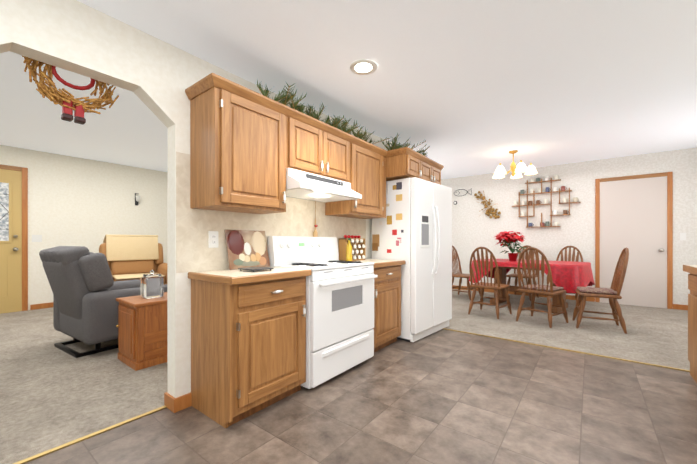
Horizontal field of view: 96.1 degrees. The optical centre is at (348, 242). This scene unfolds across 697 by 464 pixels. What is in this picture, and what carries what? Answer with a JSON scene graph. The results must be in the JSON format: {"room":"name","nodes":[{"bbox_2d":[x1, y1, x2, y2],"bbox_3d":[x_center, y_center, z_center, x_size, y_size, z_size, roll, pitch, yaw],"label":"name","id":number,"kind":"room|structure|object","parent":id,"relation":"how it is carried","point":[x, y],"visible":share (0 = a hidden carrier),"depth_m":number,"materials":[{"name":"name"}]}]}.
{"room":"kitchen","nodes":[
{"label":"kitchen","id":0,"kind":"room"},
{"bbox_2d":[0,145,166,309],"bbox_3d":[-5.260,-0.196,4.785,0.100,2.550,7.050,0,0,38],"label":"wall","id":1,"kind":"structure","parent":0,"point":[89,204],"depth_m":5.46,"materials":[{"name":"beige paint"}]},
{"bbox_2d":[0,164,27,313],"bbox_3d":[-5.356,-0.045,4.514,0.076,2.250,1.035,0,0,38],"label":"entry door","id":2,"kind":"structure","parent":1,"relation":"in","point":[13,238],"depth_m":4.82,"materials":[{"name":"yellow wood"}]},
{"bbox_2d":[32,235,41,241],"bbox_3d":[-5.001,-0.061,5.027,0.012,0.116,0.116,0,0,38],"label":"light switch","id":3,"kind":"object","parent":1,"relation":"attached to","point":[36,238],"visible":1,"depth_m":5.03,"materials":[{"name":"white plastic"}]},
{"bbox_2d":[135,193,139,204],"bbox_3d":[-4.107,-0.842,6.098,0.115,0.240,0.076,0,0,38],"label":"sconce","id":4,"kind":"object","parent":1,"relation":"attached to","point":[137,198],"visible":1,"depth_m":6.10,"materials":[{"name":"grey"}]},
{"bbox_2d":[0,51,166,171],"bbox_3d":[-3.382,-1.510,3.268,4.926,0.080,7.150,0,0,38],"label":"ceiling","id":5,"kind":"structure","parent":0,"point":[128,128],"depth_m":3.94,"materials":[{"name":"paint"}]},
{"bbox_2d":[0,0,396,397],"bbox_3d":[-1.389,-0.194,1.727,0.115,2.550,6.950,0,0,38],"label":"wall","id":6,"kind":"structure","parent":0,"point":[157,76],"depth_m":1.87,"materials":[{"name":"beige paint"}]},
{"bbox_2d":[22,56,118,124],"bbox_3d":[-1.522,-0.884,1.747,0.114,0.431,0.418,0,0,38],"label":"wreath","id":7,"kind":"object","parent":6,"relation":"attached to","point":[68,102],"visible":0.52,"depth_m":1.71,"materials":[{"name":"wicker"}]},
{"bbox_2d":[208,231,217,247],"bbox_3d":[-0.945,-0.019,2.194,0.008,0.116,0.072,0,0,38],"label":"outlet","id":8,"kind":"object","parent":6,"relation":"attached to","point":[212,239],"visible":1,"depth_m":2.19,"materials":[{"name":"white plastic"}]},
{"bbox_2d":[185,73,288,213],"bbox_3d":[-0.747,-0.610,2.192,0.324,0.772,0.558,0,0,38],"label":"upper cabinet","id":9,"kind":"object","parent":6,"relation":"attached to","point":[248,147],"depth_m":2.02,"materials":[{"name":"brown wood"}]},
{"bbox_2d":[256,80,391,143],"bbox_3d":[-0.105,-1.100,2.888,0.436,0.275,1.716,0,0,38],"label":"garland","id":10,"kind":"object","parent":9,"relation":"on","point":[287,97],"visible":0.44,"depth_m":2.68,"materials":[{"name":"plant"}]},
{"bbox_2d":[176,152,365,272],"bbox_3d":[-0.450,-0.192,2.845,0.003,0.776,2.132,0,0,38],"label":"backsplash","id":11,"kind":"structure","parent":6,"relation":"attached to","point":[194,253],"depth_m":2.26,"materials":[{"name":"beige paint"}]},
{"bbox_2d":[289,107,328,177],"bbox_3d":[-0.442,-0.775,2.586,0.324,0.442,0.440,0,0,38],"label":"upper cabinet","id":12,"kind":"object","parent":6,"relation":"attached to","point":[308,136],"depth_m":2.49,"materials":[{"name":"brown wood"}]},
{"bbox_2d":[286,168,361,202],"bbox_3d":[-0.290,-0.471,2.679,0.450,0.161,0.762,0,0,38],"label":"range hood","id":13,"kind":"object","parent":12,"relation":"attached to","point":[306,186],"visible":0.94,"depth_m":2.54,"materials":[{"name":"white metal"}]},
{"bbox_2d":[313,201,317,236],"bbox_3d":[-0.314,-0.207,2.988,0.032,0.374,0.064,0,0,38],"label":"ornament","id":14,"kind":"object","parent":13,"relation":"hanging from","point":[315,233],"visible":0.77,"depth_m":2.98,"materials":[{"name":"wood"}]},
{"bbox_2d":[329,125,352,184],"bbox_3d":[-0.239,-0.775,2.849,0.324,0.442,0.440,0,0,38],"label":"upper cabinet","id":15,"kind":"object","parent":6,"relation":"attached to","point":[340,142],"depth_m":2.80,"materials":[{"name":"brown wood"}]},
{"bbox_2d":[325,136,388,218],"bbox_3d":[0.099,-0.633,3.286,0.324,0.727,0.665,0,0,38],"label":"upper cabinet","id":16,"kind":"object","parent":6,"relation":"attached to","point":[370,162],"depth_m":3.15,"materials":[{"name":"brown wood"}]},
{"bbox_2d":[389,147,424,180],"bbox_3d":[0.512,-0.856,3.625,0.561,0.282,0.377,0,0,38],"label":"upper cabinet","id":17,"kind":"object","parent":6,"relation":"attached to","point":[404,162],"depth_m":3.40,"materials":[{"name":"brown wood"}]},
{"bbox_2d":[381,132,429,155],"bbox_3d":[0.776,-1.101,3.890,0.504,0.274,1.058,0,0,38],"label":"garland","id":18,"kind":"object","parent":17,"relation":"on","point":[394,146],"visible":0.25,"depth_m":3.60,"materials":[{"name":"plant"}]},
{"bbox_2d":[425,157,432,181],"bbox_3d":[0.696,-0.856,3.863,0.561,0.282,0.401,0,0,38],"label":"upper cabinet","id":19,"kind":"object","parent":6,"relation":"attached to","point":[428,162],"depth_m":3.75,"materials":[{"name":"brown wood"}]},
{"bbox_2d":[433,161,443,184],"bbox_3d":[0.880,-0.856,4.101,0.561,0.282,0.376,0,0,38],"label":"upper cabinet","id":20,"kind":"object","parent":6,"relation":"attached to","point":[437,167],"depth_m":3.96,"materials":[{"name":"brown wood"}]},
{"bbox_2d":[0,289,689,463],"bbox_3d":[-0.804,1.103,3.298,8.770,0.054,10.150,0,0,38],"label":"floor","id":21,"kind":"structure","parent":0,"point":[52,396],"depth_m":2.90,"materials":[{"name":"beige carpet"}]},
{"bbox_2d":[39,246,166,357],"bbox_3d":[-2.573,0.560,3.398,0.950,1.041,1.009,0,0,33],"label":"recliner","id":22,"kind":"object","parent":21,"relation":"on","point":[87,290],"visible":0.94,"depth_m":2.96,"materials":[{"name":"fabric"}]},
{"bbox_2d":[99,234,166,284],"bbox_3d":[-3.464,0.477,5.091,1.082,1.204,1.232,0,0,-42],"label":"recliner","id":23,"kind":"object","parent":21,"relation":"on","point":[131,257],"visible":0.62,"depth_m":5.18,"materials":[{"name":"fabric"}]},
{"bbox_2d":[116,292,166,370],"bbox_3d":[-1.795,0.798,2.965,0.470,0.565,0.589,0,0,38],"label":"end table","id":24,"kind":"object","parent":21,"relation":"on","point":[141,326],"visible":0.69,"depth_m":2.72,"materials":[{"name":"brown wood"}]},
{"bbox_2d":[140,270,163,298],"bbox_3d":[-1.850,0.388,2.950,0.150,0.255,0.150,0,0,38],"label":"lantern","id":25,"kind":"object","parent":24,"relation":"on","point":[152,285],"visible":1,"depth_m":2.90,"materials":[{"name":"white metal"}]},
{"bbox_2d":[452,246,480,299],"bbox_3d":[2.245,0.572,6.129,0.474,1.019,0.539,0,0,-42],"label":"chair","id":26,"kind":"object","parent":21,"relation":"on","point":[459,274],"visible":0.54,"depth_m":6.22,"materials":[{"name":"brown wood"}]},
{"bbox_2d":[468,247,511,318],"bbox_3d":[2.096,0.573,4.673,0.539,1.019,0.474,0,0,-44],"label":"chair","id":27,"kind":"object","parent":21,"relation":"on","point":[491,285],"visible":0.96,"depth_m":4.56,"materials":[{"name":"brown wood"}]},
{"bbox_2d":[506,245,538,300],"bbox_3d":[3.387,0.572,6.096,0.539,1.019,0.474,0,0,-42],"label":"chair","id":28,"kind":"object","parent":21,"relation":"on","point":[514,274],"visible":0.25,"depth_m":6.11,"materials":[{"name":"brown wood"}]},
{"bbox_2d":[490,266,567,313],"bbox_3d":[3.021,0.702,5.276,0.960,0.755,1.560,0,0,-42],"label":"dining table","id":29,"kind":"object","parent":21,"relation":"on","point":[501,294],"visible":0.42,"depth_m":5.39,"materials":[{"name":"brown wood"}]},
{"bbox_2d":[469,259,594,292],"bbox_3d":[3.022,0.519,5.270,1.095,0.397,1.724,0,0,-43],"label":"tablecloth","id":30,"kind":"object","parent":29,"relation":"on","point":[569,276],"visible":0.71,"depth_m":4.54,"materials":[{"name":"red fabric"}]},
{"bbox_2d":[493,231,526,260],"bbox_3d":[2.808,0.062,5.426,0.569,0.514,0.586,0,0,38],"label":"poinsettia","id":31,"kind":"object","parent":30,"relation":"on","point":[505,237],"visible":1,"depth_m":5.36,"materials":[{"name":"red plant"}]},
{"bbox_2d":[516,247,567,327],"bbox_3d":[2.587,0.573,4.219,0.539,1.019,0.474,0,0,-35],"label":"chair","id":32,"kind":"object","parent":21,"relation":"on","point":[543,289],"visible":1,"depth_m":4.12,"materials":[{"name":"brown wood"}]},
{"bbox_2d":[556,246,582,299],"bbox_3d":[3.872,0.572,5.563,0.539,1.019,0.474,0,0,-42],"label":"chair","id":33,"kind":"object","parent":21,"relation":"on","point":[573,258],"visible":0.23,"depth_m":5.69,"materials":[{"name":"brown wood"}]},
{"bbox_2d":[572,247,628,333],"bbox_3d":[3.197,0.573,3.980,0.539,1.019,0.474,0,0,31],"label":"chair","id":34,"kind":"object","parent":21,"relation":"on","point":[612,292],"visible":0.98,"depth_m":3.89,"materials":[{"name":"brown wood"}]},
{"bbox_2d":[24,329,696,463],"bbox_3d":[0.070,1.107,0.485,3.945,0.050,6.770,0,0,38],"label":"floor","id":35,"kind":"structure","parent":0,"point":[442,396],"depth_m":1.91,"materials":[{"name":"tile"}]},
{"bbox_2d":[188,267,310,427],"bbox_3d":[-0.661,0.639,2.148,0.516,0.884,0.626,0,0,38],"label":"base cabinet","id":36,"kind":"object","parent":35,"relation":"on","point":[248,342],"visible":1,"depth_m":1.95,"materials":[{"name":"brown wood"}]},
{"bbox_2d":[225,230,269,269],"bbox_3d":[-0.760,0.052,2.378,0.073,0.289,0.350,0,0,38],"label":"picture","id":37,"kind":"object","parent":36,"relation":"on","point":[246,248],"visible":1,"depth_m":2.36,"materials":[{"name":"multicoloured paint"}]},
{"bbox_2d":[238,267,273,271],"bbox_3d":[-0.636,0.187,2.150,0.170,0.019,0.170,0,0,38],"label":"trivet","id":38,"kind":"object","parent":36,"relation":"on","point":[252,269],"visible":1,"depth_m":2.11,"materials":[{"name":"grey metal"}]},
{"bbox_2d":[268,236,377,388],"bbox_3d":[-0.185,0.516,2.690,0.573,1.130,0.809,0,0,38],"label":"stove","id":39,"kind":"object","parent":35,"relation":"on","point":[339,317],"visible":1,"depth_m":2.52,"materials":[{"name":"white metal"},{"name":"glass"}]},
{"bbox_2d":[13,328,689,463],"bbox_3d":[0.977,1.078,1.661,3.949,0.007,3.829,0,0,38],"label":"strips","id":40,"kind":"object","parent":35,"relation":"on","point":[31,458],"visible":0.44,"depth_m":1.92,"materials":[{"name":"gold metal"}]},
{"bbox_2d":[358,259,404,351],"bbox_3d":[0.219,0.638,3.285,0.516,0.884,0.621,0,0,38],"label":"base cabinet","id":41,"kind":"object","parent":35,"relation":"on","point":[387,306],"visible":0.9,"depth_m":3.15,"materials":[{"name":"brown wood"}]},
{"bbox_2d":[346,238,351,260],"bbox_3d":[0.007,0.079,3.112,0.060,0.234,0.060,0,0,38],"label":"oil bottle","id":42,"kind":"object","parent":41,"relation":"on","point":[349,252],"visible":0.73,"depth_m":3.09,"materials":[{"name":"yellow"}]},
{"bbox_2d":[339,235,364,260],"bbox_3d":[0.049,0.061,3.339,0.120,0.274,0.340,0,0,38],"label":"spice rack","id":43,"kind":"object","parent":41,"relation":"on","point":[359,252],"visible":0.9,"depth_m":3.29,"materials":[{"name":"brown wood"}]},
{"bbox_2d":[372,177,451,341],"bbox_3d":[0.816,0.192,3.823,0.653,1.775,0.925,0,0,42],"label":"fridge","id":44,"kind":"object","parent":35,"relation":"on","point":[413,229],"visible":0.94,"depth_m":3.50,"materials":[{"name":"white metal"}]},
{"bbox_2d":[683,269,696,382],"bbox_3d":[3.023,0.656,1.988,1.104,0.850,0.640,0,0,38],"label":"base cabinet","id":45,"kind":"object","parent":35,"relation":"on","point":[692,315],"depth_m":2.42,"materials":[{"name":"brown wood"}]},
{"bbox_2d":[683,265,696,272],"bbox_3d":[2.452,0.210,1.257,1.114,0.044,2.545,0,0,38],"label":"countertop","id":46,"kind":"structure","parent":45,"relation":"on","point":[684,266],"depth_m":2.45,"materials":[{"name":"beige laminate"}]},
{"bbox_2d":[77,0,696,178],"bbox_3d":[0.608,-1.444,2.204,5.400,0.390,10.350,0,0,38],"label":"ceiling","id":47,"kind":"structure","parent":0,"point":[463,88],"depth_m":2.25,"materials":[{"name":"paint"}]},
{"bbox_2d":[350,59,376,74],"bbox_3d":[0.107,-1.249,2.244,0.200,0.006,0.200,0,0,38],"label":"recessed light","id":48,"kind":"object","parent":47,"relation":"in","point":[363,67],"visible":0.98,"depth_m":2.24,"materials":[{"name":"white glass"}]},
{"bbox_2d":[493,150,536,178],"bbox_3d":[2.563,-1.208,4.861,0.632,0.399,0.608,0,0,38],"label":"chandelier","id":49,"kind":"object","parent":47,"relation":"hanging from","point":[517,171],"visible":1,"depth_m":4.78,"materials":[{"name":"white glass"}]},
{"bbox_2d":[441,147,696,304],"bbox_3d":[3.744,-0.247,6.259,5.400,2.650,0.100,0,0,38],"label":"wall","id":50,"kind":"structure","parent":0,"point":[473,228],"depth_m":5.97,"materials":[{"name":"paint"}]},
{"bbox_2d":[454,188,471,204],"bbox_3d":[2.574,-1.030,7.085,0.408,0.345,0.021,0,0,38],"label":"fish","id":51,"kind":"object","parent":50,"relation":"attached to","point":[455,202],"visible":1,"depth_m":7.11},
{"bbox_2d":[474,191,500,218],"bbox_3d":[2.981,-0.807,6.729,0.546,0.632,0.082,0,0,38],"label":"wall decoration","id":52,"kind":"object","parent":50,"relation":"attached to","point":[490,209],"depth_m":6.70,"materials":[{"name":"plant"}]},
{"bbox_2d":[512,175,580,227],"bbox_3d":[3.814,-0.785,6.091,1.135,0.982,0.075,0,0,38],"label":"shelf","id":53,"kind":"object","parent":50,"relation":"attached to","point":[546,202],"visible":0.98,"depth_m":6.07,"materials":[{"name":"brown wood"}]},
{"bbox_2d":[595,172,672,308],"bbox_3d":[4.812,-0.029,5.315,0.978,2.215,0.083,0,0,38],"label":"back door","id":54,"kind":"structure","parent":50,"relation":"in","point":[634,214],"depth_m":5.30,"materials":[{"name":"white wood"}]},
{"bbox_2d":[680,233,685,239],"bbox_3d":[5.314,-0.091,4.972,0.070,0.116,0.012,0,0,38],"label":"light switch","id":55,"kind":"object","parent":50,"relation":"attached to","point":[682,236],"visible":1,"depth_m":4.97,"materials":[{"name":"white plastic"}]},
{"bbox_3d":[2.704,-0.243,0.584,0.100,2.650,10.150,0,0,38],"label":"wall","id":56,"kind":"structure","parent":0,"visible":0},
{"bbox_2d":[30,302,52,309],"bbox_3d":[-4.090,1.036,6.206,0.014,0.085,3.130,0,0,38],"label":"baseboard","id":57,"kind":"structure","parent":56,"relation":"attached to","point":[44,305],"depth_m":5.06,"materials":[{"name":"brown wood"}]},
{"bbox_2d":[164,392,191,407],"bbox_3d":[-0.269,1.038,3.282,0.014,0.085,3.080,0,0,38],"label":"baseboard","id":58,"kind":"structure","parent":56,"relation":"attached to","point":[173,404],"depth_m":2.03,"materials":[{"name":"brown wood"}]},
{"bbox_2d":[452,285,594,301],"bbox_3d":[3.048,1.036,6.725,3.530,0.085,0.014,0,0,38],"label":"baseboard","id":59,"kind":"structure","parent":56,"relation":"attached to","point":[571,297],"depth_m":6.29,"materials":[{"name":"brown wood"}]},
{"bbox_2d":[673,304,687,309],"bbox_3d":[5.478,1.037,4.846,0.645,0.085,0.014,0,0,38],"label":"baseboard","id":60,"kind":"structure","parent":56,"relation":"attached to","point":[675,306],"depth_m":4.99,"materials":[{"name":"brown wood"}]}
]}

